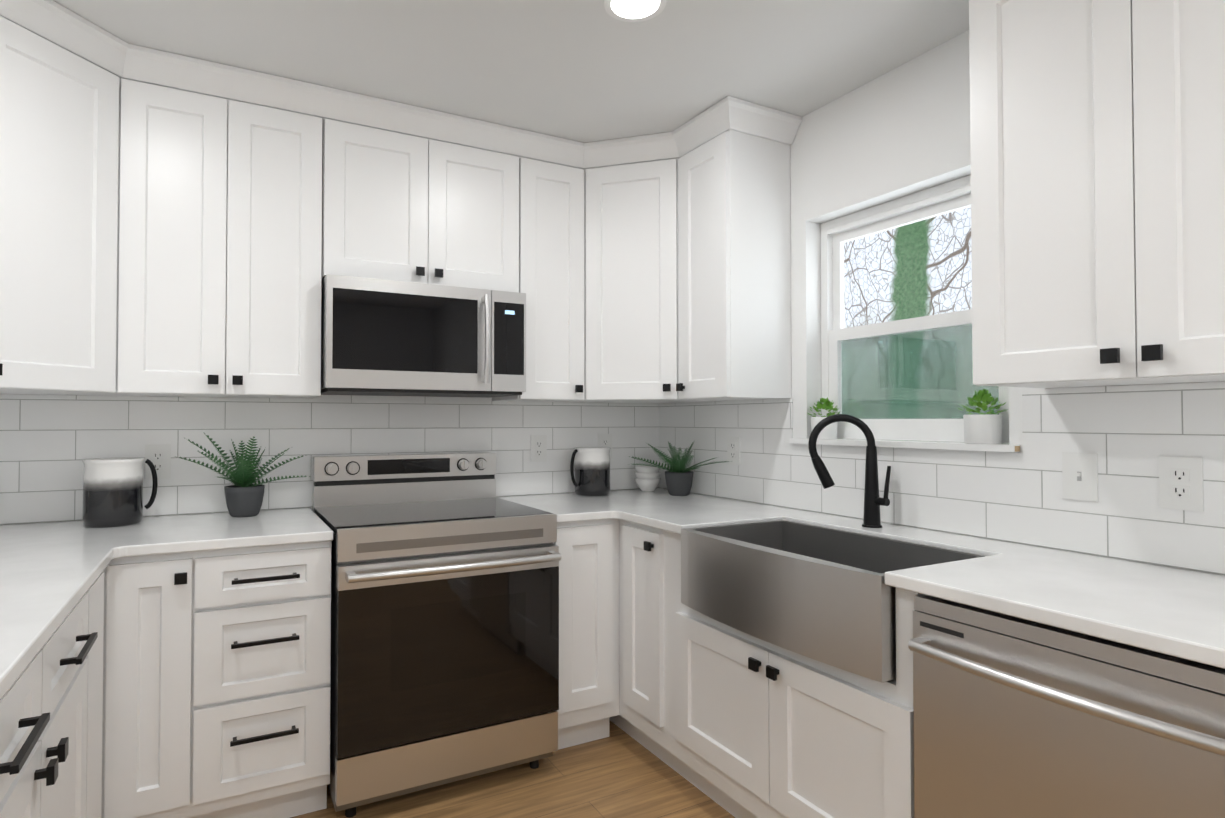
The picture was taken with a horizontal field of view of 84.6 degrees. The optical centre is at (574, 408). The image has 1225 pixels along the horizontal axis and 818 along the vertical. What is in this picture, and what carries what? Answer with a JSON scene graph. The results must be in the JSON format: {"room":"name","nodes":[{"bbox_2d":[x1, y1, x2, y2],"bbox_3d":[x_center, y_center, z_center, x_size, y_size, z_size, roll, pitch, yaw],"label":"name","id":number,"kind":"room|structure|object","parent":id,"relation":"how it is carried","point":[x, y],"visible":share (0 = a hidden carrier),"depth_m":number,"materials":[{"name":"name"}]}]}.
{"room":"kitchen","nodes":[
{"label":"kitchen","id":0,"kind":"room"},
{"bbox_2d":[2,394,658,524],"bbox_3d":[-0.882,0.088,2.848,3.176,2.440,0.140,1,-1,-28],"label":"wall","id":1,"kind":"structure","parent":0,"point":[295,398],"depth_m":2.55,"materials":[{"name":"white paint"}]},
{"bbox_2d":[0,16,127,395],"bbox_3d":[-1.718,-0.580,1.994,0.607,1.053,0.611,1,-1,-28],"label":"upper cabinet","id":2,"kind":"object","parent":1,"relation":"attached to","point":[60,113],"depth_m":1.95,"materials":[{"name":"white paint"}]},
{"bbox_2d":[117,78,518,397],"bbox_3d":[-0.901,-0.570,2.568,1.370,1.053,0.353,1,-1,-28],"label":"upper cabinet","id":3,"kind":"object","parent":1,"relation":"attached to","point":[220,244],"depth_m":2.32,"materials":[{"name":"white paint"}]},
{"bbox_2d":[321,274,525,397],"bbox_3d":[-0.605,-0.260,2.654,0.754,0.406,0.453,1,-1,-28],"label":"microwave","id":4,"kind":"object","parent":3,"relation":"attached to","point":[380,337],"visible":1,"depth_m":2.49,"materials":[{"name":"silver metal"}]},
{"bbox_2d":[0,394,658,524],"bbox_3d":[-0.848,0.139,2.781,2.892,0.505,0.006,1,-1,-28],"label":"backsplash","id":5,"kind":"structure","parent":1,"relation":"attached to","point":[48,443],"depth_m":2.62,"materials":[{"name":"tile"}]},
{"bbox_2d":[145,444,170,478],"bbox_3d":[-1.506,0.190,2.427,0.080,0.124,0.008,1,-1,-28],"label":"electrical outlet","id":6,"kind":"object","parent":5,"relation":"attached to","point":[158,456],"visible":0.9,"depth_m":2.43,"materials":[{"name":"white plastic"}]},
{"bbox_2d":[531,435,546,461],"bbox_3d":[-0.167,0.184,3.129,0.080,0.124,0.008,1,-1,-28],"label":"electrical outlet","id":7,"kind":"object","parent":5,"relation":"attached to","point":[538,448],"visible":1,"depth_m":3.13,"materials":[{"name":"white plastic"}]},
{"bbox_2d":[598,434,611,458],"bbox_3d":[0.150,0.183,3.295,0.080,0.124,0.008,1,-1,-28],"label":"electrical outlet","id":8,"kind":"object","parent":5,"relation":"attached to","point":[604,440],"visible":0.5,"depth_m":3.29,"materials":[{"name":"white plastic"}]},
{"bbox_2d":[492,156,583,401],"bbox_3d":[-0.158,-0.564,2.957,0.303,1.053,0.353,1,-1,-28],"label":"upper cabinet","id":9,"kind":"object","parent":1,"relation":"attached to","point":[551,240],"depth_m":2.83,"materials":[{"name":"white paint"}]},
{"bbox_2d":[560,158,733,402],"bbox_3d":[0.304,-0.562,3.054,0.607,1.053,0.611,1,-1,-28],"label":"upper cabinet","id":10,"kind":"object","parent":1,"relation":"attached to","point":[631,344],"depth_m":2.84,"materials":[{"name":"white paint"}]},
{"bbox_2d":[53,0,968,142],"bbox_3d":[0.310,-1.201,0.593,3.176,0.060,5.280,1,-1,-28],"label":"ceiling","id":11,"kind":"structure","parent":0,"point":[585,71],"depth_m":2.13,"materials":[{"name":"white paint"}]},
{"bbox_2d":[0,0,801,168],"bbox_3d":[-0.551,-1.098,2.236,2.890,0.086,0.670,1,-1,-28],"label":"crown molding","id":12,"kind":"structure","parent":11,"relation":"attached to","point":[54,22],"depth_m":2.46,"materials":[{"name":"white paint"}]},
{"bbox_2d":[604,0,666,21],"bbox_3d":[0.171,-1.146,1.897,0.176,0.005,0.176,1,-1,-28],"label":"recessed light","id":13,"kind":"object","parent":11,"relation":"in","point":[632,10],"visible":1,"depth_m":1.92,"materials":[{"name":"white"}]},
{"bbox_2d":[291,720,734,817],"bbox_3d":[0.310,1.299,0.551,3.176,0.060,5.280,1,-1,-28],"label":"floor","id":14,"kind":"structure","parent":0,"point":[618,772],"depth_m":2.27,"materials":[{"name":"brown wood"}]},
{"bbox_2d":[0,575,99,817],"bbox_3d":[-1.208,0.835,1.021,0.629,0.884,0.915,1,-1,-28],"label":"base cabinet","id":15,"kind":"object","parent":14,"relation":"on","point":[51,704],"depth_m":1.28,"materials":[{"name":"white paint"}]},
{"bbox_2d":[0,517,143,699],"bbox_3d":[-1.141,0.376,0.933,0.660,0.030,2.997,1,-1,-28],"label":"countertop","id":16,"kind":"structure","parent":15,"relation":"on","point":[50,572],"depth_m":1.51,"materials":[{"name":"stone"}]},
{"bbox_2d":[81,457,157,527],"bbox_3d":[-1.518,0.274,2.244,0.212,0.218,0.176,1,-1,-36],"label":"pitcher","id":17,"kind":"object","parent":16,"relation":"on","point":[112,491],"visible":1,"depth_m":2.17,"materials":[{"name":"ceramic"}]},
{"bbox_2d":[96,571,103,817],"bbox_3d":[-1.473,0.844,1.528,0.629,0.884,0.229,1,-1,-28],"label":"base cabinet","id":18,"kind":"object","parent":14,"relation":"on","point":[99,590],"depth_m":1.73,"materials":[{"name":"white paint"}]},
{"bbox_2d":[101,541,331,817],"bbox_3d":[-1.166,0.856,2.228,0.602,0.883,0.665,1,-1,-28],"label":"base cabinet","id":19,"kind":"object","parent":14,"relation":"on","point":[216,683],"visible":0.96,"depth_m":1.96,"materials":[{"name":"white paint"}]},
{"bbox_2d":[128,508,332,556],"bbox_3d":[-1.146,0.399,2.251,0.554,0.030,0.657,1,-1,-28],"label":"countertop","id":20,"kind":"structure","parent":19,"relation":"on","point":[204,531],"depth_m":2.09,"materials":[{"name":"stone"}]},
{"bbox_2d":[175,432,310,516],"bbox_3d":[-1.178,0.233,2.409,0.457,0.305,0.325,1,-1,-28],"label":"fern","id":21,"kind":"object","parent":20,"relation":"on","point":[244,494],"visible":0.98,"depth_m":2.39,"materials":[{"name":"green plant"}]},
{"bbox_2d":[312,452,561,817],"bbox_3d":[-0.533,0.744,2.499,0.752,1.116,0.758,1,-1,-28],"label":"range","id":22,"kind":"object","parent":14,"relation":"on","point":[444,618],"visible":1,"depth_m":2.24,"materials":[{"name":"grey metal"}]},
{"bbox_2d":[553,519,618,749],"bbox_3d":[-0.095,0.866,2.810,0.296,0.883,0.629,1,-1,-28],"label":"base cabinet","id":23,"kind":"object","parent":14,"relation":"on","point":[589,632],"visible":0.5,"depth_m":2.55,"materials":[{"name":"white paint"}]},
{"bbox_2d":[497,493,619,522],"bbox_3d":[-0.115,0.408,2.791,0.238,0.030,0.657,1,-1,-28],"label":"countertop","id":24,"kind":"structure","parent":23,"relation":"on","point":[567,508],"depth_m":2.70,"materials":[{"name":"stone"}]},
{"bbox_2d":[609,519,620,728],"bbox_3d":[0.307,0.869,3.001,0.628,0.884,0.665,1,-1,-28],"label":"base cabinet","id":25,"kind":"object","parent":14,"relation":"on","point":[616,720],"depth_m":2.62,"materials":[{"name":"white paint"}]},
{"bbox_2d":[564,488,1224,668],"bbox_3d":[0.830,0.394,1.966,0.670,0.030,2.997,1,-1,-28],"label":"countertop","id":26,"kind":"structure","parent":25,"relation":"on","point":[1177,612],"depth_m":1.45,"materials":[{"name":"stone"}]},
{"bbox_2d":[570,447,610,495],"bbox_3d":[0.068,0.289,3.119,0.212,0.218,0.176,1,-1,-36],"label":"pitcher","id":27,"kind":"object","parent":26,"relation":"on","point":[592,471],"visible":1,"depth_m":3.06,"materials":[{"name":"ceramic"}]},
{"bbox_2d":[635,465,660,491],"bbox_3d":[0.357,0.340,3.284,0.128,0.122,0.128,1,-1,-28],"label":"bowls","id":28,"kind":"object","parent":26,"relation":"on","point":[647,479],"visible":0.98,"depth_m":3.24,"materials":[{"name":"white ceramic"}]},
{"bbox_2d":[629,442,731,495],"bbox_3d":[0.427,0.272,3.038,0.367,0.250,0.445,1,-1,-28],"label":"fern","id":29,"kind":"object","parent":26,"relation":"on","point":[679,478],"visible":1,"depth_m":3.06,"materials":[{"name":"green plant"}]},
{"bbox_2d":[808,414,890,527],"bbox_3d":[0.897,0.199,2.185,0.188,0.366,0.189,1,-1,-28],"label":"faucet","id":30,"kind":"object","parent":26,"relation":"on","point":[873,501],"visible":1,"depth_m":2.18,"materials":[{"name":"black metal"}]},
{"bbox_2d":[621,519,684,777],"bbox_3d":[0.552,0.861,2.533,0.628,0.884,0.390,1,-1,-28],"label":"base cabinet","id":31,"kind":"object","parent":14,"relation":"on","point":[652,609],"depth_m":2.39,"materials":[{"name":"white paint"}]},
{"bbox_2d":[685,599,913,817],"bbox_3d":[0.820,0.969,2.019,0.628,0.651,0.873,1,-1,-28],"label":"base cabinet","id":32,"kind":"object","parent":14,"relation":"on","point":[735,723],"depth_m":1.81,"materials":[{"name":"white paint"}]},
{"bbox_2d":[681,519,987,681],"bbox_3d":[0.712,0.510,1.966,0.482,0.242,0.758,1,-1,-28],"label":"sink","id":33,"kind":"object","parent":32,"relation":"in","point":[825,595],"visible":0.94,"depth_m":1.83,"materials":[{"name":"silver metal"}]},
{"bbox_2d":[908,594,1224,817],"bbox_3d":[1.126,0.846,1.337,0.669,0.872,0.598,1,-1,-28],"label":"dishwasher","id":34,"kind":"object","parent":14,"relation":"on","point":[1015,717],"visible":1,"depth_m":1.23,"materials":[{"name":"grey metal"}]},
{"bbox_2d":[659,30,1224,574],"bbox_3d":[1.655,0.061,1.276,0.140,2.440,5.000,1,-1,-28],"label":"wall","id":35,"kind":"structure","parent":0,"point":[903,130],"depth_m":2.35,"materials":[{"name":"white paint"}]},
{"bbox_2d":[676,130,790,399],"bbox_3d":[0.628,-0.568,2.711,0.353,1.053,0.303,1,-1,-28],"label":"upper cabinet","id":36,"kind":"object","parent":35,"relation":"attached to","point":[734,296],"depth_m":2.60,"materials":[{"name":"white paint"}]},
{"bbox_2d":[790,438,1019,451],"bbox_3d":[1.081,0.118,2.272,0.108,0.020,0.841,1,-1,-28],"label":"window sill","id":37,"kind":"structure","parent":35,"relation":"attached to","point":[941,445],"depth_m":2.13,"materials":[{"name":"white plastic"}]},
{"bbox_2d":[807,397,839,438],"bbox_3d":[0.939,0.034,2.524,0.119,0.157,0.130,1,-1,-28],"label":"potted plant","id":38,"kind":"object","parent":37,"relation":"on","point":[829,431],"visible":0.75,"depth_m":2.50,"materials":[{"name":"white"}]},
{"bbox_2d":[958,389,1007,443],"bbox_3d":[1.213,0.021,1.995,0.124,0.164,0.134,1,-1,-28],"label":"potted plant","id":39,"kind":"object","parent":37,"relation":"on","point":[982,429],"visible":0.92,"depth_m":1.97,"materials":[{"name":"white"}]},
{"bbox_2d":[820,175,1008,443],"bbox_3d":[1.161,-0.311,2.305,0.057,0.837,0.746,1,-1,-28],"label":"window unit","id":40,"kind":"structure","parent":35,"relation":"in","point":[910,379],"depth_m":2.35,"materials":[{"name":"white plastic"}]},
{"bbox_2d":[658,382,1224,574],"bbox_3d":[1.127,0.165,2.122,0.006,0.431,2.992,1,-1,-28],"label":"backsplash","id":41,"kind":"structure","parent":35,"relation":"attached to","point":[1129,434],"depth_m":1.85,"materials":[{"name":"tile"}]},
{"bbox_2d":[727,436,739,464],"bbox_3d":[0.693,0.181,2.934,0.008,0.124,0.080,1,-1,-28],"label":"electrical outlet","id":42,"kind":"object","parent":41,"relation":"attached to","point":[733,449],"visible":1,"depth_m":2.93,"materials":[{"name":"white plastic"}]},
{"bbox_2d":[1062,452,1097,501],"bbox_3d":[1.312,0.175,1.747,0.012,0.124,0.080,1,-1,-28],"label":"light switch","id":43,"kind":"object","parent":41,"relation":"attached to","point":[1079,475],"visible":1,"depth_m":1.75,"materials":[{"name":"white plastic"}]},
{"bbox_2d":[1159,456,1203,511],"bbox_3d":[1.411,0.173,1.564,0.008,0.124,0.080,1,-1,-28],"label":"electrical outlet","id":44,"kind":"object","parent":41,"relation":"attached to","point":[1181,483],"visible":1,"depth_m":1.56,"materials":[{"name":"white plastic"}]},
{"bbox_2d":[969,0,1224,387],"bbox_3d":[1.285,-0.589,1.457,0.353,1.053,0.686,1,-1,-28],"label":"upper cabinet","id":45,"kind":"object","parent":35,"relation":"attached to","point":[1097,142],"depth_m":1.45,"materials":[{"name":"white paint"}]},
{"label":"outside","id":46,"kind":"structure","parent":0,"visible":0},
{"bbox_2d":[837,207,1007,443],"bbox_3d":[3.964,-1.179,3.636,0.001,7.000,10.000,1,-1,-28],"label":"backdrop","id":47,"kind":"structure","parent":46,"point":[913,268],"depth_m":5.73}
]}

